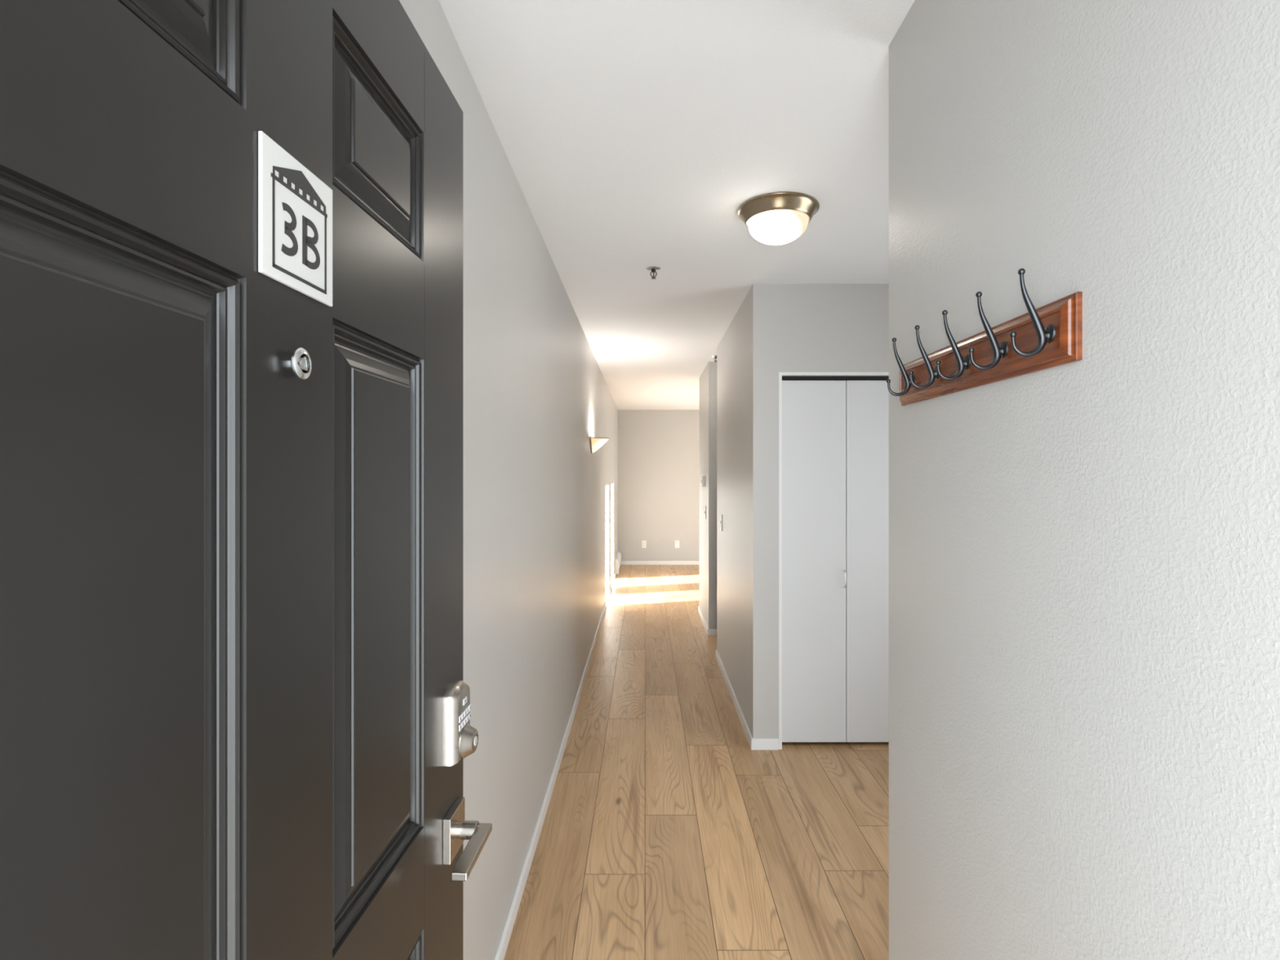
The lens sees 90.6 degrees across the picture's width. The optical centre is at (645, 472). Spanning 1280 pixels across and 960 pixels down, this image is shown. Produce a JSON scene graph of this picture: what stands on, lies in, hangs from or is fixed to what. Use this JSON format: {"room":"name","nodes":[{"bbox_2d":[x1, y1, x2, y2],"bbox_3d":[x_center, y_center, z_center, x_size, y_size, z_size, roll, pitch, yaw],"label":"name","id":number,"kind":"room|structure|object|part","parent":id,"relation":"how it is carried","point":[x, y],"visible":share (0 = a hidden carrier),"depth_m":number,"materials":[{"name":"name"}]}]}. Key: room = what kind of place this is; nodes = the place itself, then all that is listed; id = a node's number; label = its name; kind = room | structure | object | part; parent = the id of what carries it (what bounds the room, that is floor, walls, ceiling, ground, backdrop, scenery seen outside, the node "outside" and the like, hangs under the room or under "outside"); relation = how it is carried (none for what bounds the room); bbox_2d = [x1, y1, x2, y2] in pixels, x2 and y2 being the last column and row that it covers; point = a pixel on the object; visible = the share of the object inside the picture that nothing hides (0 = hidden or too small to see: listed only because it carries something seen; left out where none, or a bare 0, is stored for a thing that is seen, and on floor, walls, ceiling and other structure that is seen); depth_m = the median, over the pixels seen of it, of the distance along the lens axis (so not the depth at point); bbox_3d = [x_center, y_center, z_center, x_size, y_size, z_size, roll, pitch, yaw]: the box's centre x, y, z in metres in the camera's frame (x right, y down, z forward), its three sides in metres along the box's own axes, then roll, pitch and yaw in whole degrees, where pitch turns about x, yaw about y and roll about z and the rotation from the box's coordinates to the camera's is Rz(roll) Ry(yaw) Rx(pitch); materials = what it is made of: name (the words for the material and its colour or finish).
{"room":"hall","nodes":[
{"label":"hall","id":0,"kind":"room"},
{"bbox_2d":[399,0,617,959],"bbox_3d":[-0.493,0.230,4.990,0.120,2.440,10.220,0,0,0],"label":"wall","id":1,"kind":"structure","parent":0,"point":[540,508],"depth_m":2.06,"materials":[{"name":"paint"}]},
{"bbox_2d":[493,570,615,959],"bbox_3d":[-0.427,1.421,4.555,0.012,0.057,8.990,0,0,0],"label":"baseboard","id":2,"kind":"structure","parent":1,"relation":"attached to","point":[502,948],"depth_m":2.53,"materials":[{"name":"white paint"}]},
{"bbox_2d":[590,434,609,453],"bbox_3d":[-0.359,-0.230,5.080,0.148,0.150,0.283,0,0,0],"label":"wall sconce","id":3,"kind":"object","parent":1,"relation":"attached to","point":[596,443],"visible":1,"depth_m":5.00,"materials":[{"name":"beige glass"}]},
{"bbox_3d":[-0.428,-0.230,5.080,0.009,0.150,0.283,0,0,0],"label":"plate","id":4,"kind":"part","parent":3,"relation":"part of","materials":[{"name":"brown metal"}]},
{"bbox_3d":[-0.358,-0.216,5.080,0.134,0.115,0.268,0,0,0],"label":"lamp shade","id":5,"kind":"part","parent":3,"relation":"part of","materials":[{"name":"beige glass"}]},
{"bbox_2d":[614,551,621,573],"bbox_3d":[-0.405,1.344,9.500,0.056,0.212,0.904,0,0,0],"label":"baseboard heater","id":6,"kind":"object","parent":1,"relation":"attached to","point":[618,559],"visible":0.91,"depth_m":9.05,"materials":[{"name":"white paint"}]},
{"bbox_3d":[-0.407,1.333,9.500,0.052,0.175,0.880,0,0,0],"label":"casing","id":7,"kind":"part","parent":6,"relation":"part of","materials":[{"name":"white paint"}]},
{"bbox_2d":[617,409,699,560],"bbox_3d":[1.444,0.230,10.040,3.753,2.440,0.120,0,0,0],"label":"wall","id":8,"kind":"structure","parent":0,"point":[659,450],"depth_m":9.98,"materials":[{"name":"paint"}]},
{"bbox_2d":[641,540,646,547],"bbox_3d":[-0.020,1.128,9.976,0.070,0.114,0.009,0,0,0],"label":"wall outlet","id":9,"kind":"object","parent":8,"relation":"attached to","point":[643,542],"visible":1,"depth_m":9.97,"materials":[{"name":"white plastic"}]},
{"bbox_2d":[621,560,699,564],"bbox_3d":[1.383,1.421,9.974,3.633,0.057,0.012,0,0,0],"label":"baseboard","id":10,"kind":"structure","parent":8,"relation":"attached to","point":[623,562],"depth_m":9.97,"materials":[{"name":"white paint"}]},
{"bbox_2d":[675,540,679,547],"bbox_3d":[0.501,1.128,9.976,0.070,0.114,0.009,0,0,0],"label":"wall outlet","id":11,"kind":"object","parent":8,"relation":"attached to","point":[677,542],"visible":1,"depth_m":9.97,"materials":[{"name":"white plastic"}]},
{"bbox_2d":[439,0,915,409],"bbox_3d":[1.383,-1.050,4.990,3.873,0.120,10.220,0,0,0],"label":"ceiling","id":12,"kind":"structure","parent":0,"point":[634,135],"depth_m":1.90,"materials":[{"name":"paint"}]},
{"bbox_2d":[646,266,660,279],"bbox_3d":[0.040,-0.966,3.070,0.070,0.049,0.070,0,0,0],"label":"sprinkler","id":13,"kind":"object","parent":12,"relation":"attached to","point":[653,269],"visible":1,"depth_m":3.06,"materials":[{"name":"silver metal"}]},
{"bbox_2d":[737,191,819,244],"bbox_3d":[0.498,-0.925,2.380,0.302,0.130,0.302,0,0,0],"label":"ceiling light","id":14,"kind":"object","parent":12,"relation":"attached to","point":[777,218],"visible":1,"depth_m":2.30,"materials":[{"name":"gold metal"}]},
{"bbox_3d":[0.498,-0.904,2.380,0.225,0.088,0.225,0,0,0],"label":"lamp shade","id":15,"kind":"part","parent":14,"relation":"part of","materials":[{"name":"beige glass"}]},
{"bbox_2d":[503,564,888,959],"bbox_3d":[1.526,1.451,4.990,3.918,0.001,9.980,0,0,0],"label":"floor","id":16,"kind":"structure","parent":0,"point":[664,835],"depth_m":2.58,"materials":[{"name":"brown wood"}]},
{"bbox_2d":[699,361,716,628],"bbox_3d":[1.883,0.230,6.140,2.635,2.440,0.980,0,0,0],"label":"wall pillar","id":17,"kind":"structure","parent":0,"point":[708,379],"depth_m":5.70,"materials":[{"name":"paint"}]},
{"bbox_2d":[700,475,705,486],"bbox_3d":[0.545,0.078,6.020,0.040,0.106,0.120,0,0,0],"label":"thermostat","id":18,"kind":"object","parent":17,"relation":"attached to","point":[703,477],"visible":1,"depth_m":5.96,"materials":[{"name":"white plastic"}]},
{"bbox_2d":[704,506,706,519],"bbox_3d":[0.557,0.372,5.905,0.016,0.118,0.070,0,0,0],"label":"light switch","id":19,"kind":"object","parent":17,"relation":"attached to","point":[704,506],"visible":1,"depth_m":5.87,"materials":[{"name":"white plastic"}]},
{"bbox_2d":[697,605,716,635],"bbox_3d":[1.877,1.421,6.134,2.647,0.057,0.992,0,0,0],"label":"baseboard","id":20,"kind":"structure","parent":17,"relation":"attached to","point":[709,631],"depth_m":5.73,"materials":[{"name":"white paint"}]},
{"bbox_2d":[716,291,846,728],"bbox_3d":[1.883,0.230,4.215,2.635,2.440,1.550,0,0,0],"label":"wall","id":21,"kind":"structure","parent":0,"point":[733,348],"depth_m":4.02,"materials":[{"name":"paint"}]},
{"bbox_2d":[720,514,722,531],"bbox_3d":[0.557,0.368,4.665,0.016,0.118,0.070,0,0,0],"label":"light switch","id":22,"kind":"object","parent":21,"relation":"attached to","point":[721,521],"visible":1,"depth_m":4.65,"materials":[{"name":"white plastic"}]},
{"bbox_2d":[715,649,752,748],"bbox_3d":[0.559,1.421,4.155,0.012,0.057,1.670,0,0,0],"label":"baseboard","id":23,"kind":"structure","parent":21,"relation":"attached to","point":[742,719],"depth_m":3.90,"materials":[{"name":"white paint"}]},
{"bbox_2d":[749,284,888,738],"bbox_3d":[1.383,0.230,3.380,1.635,2.440,0.120,0,0,0],"label":"wall","id":24,"kind":"structure","parent":0,"point":[793,327],"depth_m":3.32,"materials":[{"name":"paint"}]},
{"bbox_2d":[751,738,778,750],"bbox_3d":[0.625,1.421,3.314,0.144,0.057,0.012,0,0,0],"label":"baseboard","id":25,"kind":"structure","parent":24,"relation":"attached to","point":[756,744],"depth_m":3.31,"materials":[{"name":"white paint"}]},
{"bbox_2d":[778,372,888,749],"bbox_3d":[1.064,0.462,3.380,0.728,1.977,0.121,0,0,0],"label":"trim","id":26,"kind":"structure","parent":24,"relation":"attached to","point":[780,374],"depth_m":3.32,"materials":[{"name":"white paint"}]},
{"bbox_2d":[782,376,888,742],"bbox_3d":[1.064,0.458,3.350,0.694,1.936,0.060,0,0,0],"label":"door","id":27,"kind":"structure","parent":24,"relation":"in","point":[835,430],"depth_m":3.35,"materials":[{"name":"white paint"}]},
{"bbox_2d":[888,0,1279,959],"bbox_3d":[0.625,0.230,0.765,0.120,2.440,1.410,0,0,0],"label":"wall","id":28,"kind":"structure","parent":0,"point":[1084,554],"depth_m":0.81,"materials":[{"name":"paint"}]},
{"bbox_2d":[886,268,1082,405],"bbox_3d":[0.531,-0.212,1.100,0.069,0.132,0.562,0,0,0],"label":"coat rack","id":29,"kind":"object","parent":28,"relation":"attached to","point":[1049,335],"visible":1,"depth_m":0.97,"materials":[{"name":"brown wood"}]},
{"bbox_3d":[0.944,0.230,-0.030,2.753,2.440,0.180,0,0,0],"label":"wall","id":30,"kind":"structure","parent":0,"visible":0},
{"bbox_2d":[0,0,492,959],"bbox_3d":[-0.303,0.429,0.554,0.105,2.017,0.926,0,0,2],"label":"door","id":31,"kind":"structure","parent":30,"relation":"in","point":[235,705],"depth_m":0.48,"materials":[{"name":"paint"}]},
{"bbox_3d":[-0.323,0.163,0.382,0.011,0.631,0.230,0,0,2],"label":"raised panel","id":32,"kind":"part","parent":31,"relation":"part of","materials":[{"name":"paint"}]},
{"bbox_3d":[-0.323,-0.371,0.382,0.011,0.174,0.230,0,0,2],"label":"raised panel","id":33,"kind":"part","parent":31,"relation":"part of","materials":[{"name":"paint"}]},
{"bbox_2d":[257,130,332,306],"bbox_3d":[-0.308,-0.218,0.564,0.005,0.114,0.108,0,0,3],"label":"door sign","id":34,"kind":"object","parent":31,"relation":"attached to","point":[295,206],"visible":1,"depth_m":0.55,"materials":[{"name":"white plastic"}]},
{"bbox_3d":[-0.309,-0.371,0.739,0.011,0.174,0.231,0,0,2],"label":"raised panel","id":35,"kind":"part","parent":31,"relation":"part of","materials":[{"name":"paint"}]},
{"bbox_3d":[-0.309,0.163,0.739,0.011,0.631,0.231,0,0,2],"label":"raised panel","id":36,"kind":"part","parent":31,"relation":"part of","materials":[{"name":"paint"}]},
{"bbox_3d":[-0.309,0.915,0.739,0.011,0.600,0.231,0,0,2],"label":"raised panel","id":37,"kind":"part","parent":31,"relation":"part of","materials":[{"name":"paint"}]},
{"bbox_3d":[-0.289,0.540,0.958,0.012,0.066,0.066,0,0,2],"label":"handle","id":38,"kind":"part","parent":31,"relation":"part of","materials":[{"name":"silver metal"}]},
{"bbox_3d":[-0.247,0.541,0.908,0.022,0.011,0.122,0,0,2],"label":"lever","id":39,"kind":"part","parent":31,"relation":"part of","materials":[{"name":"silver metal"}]}
]}

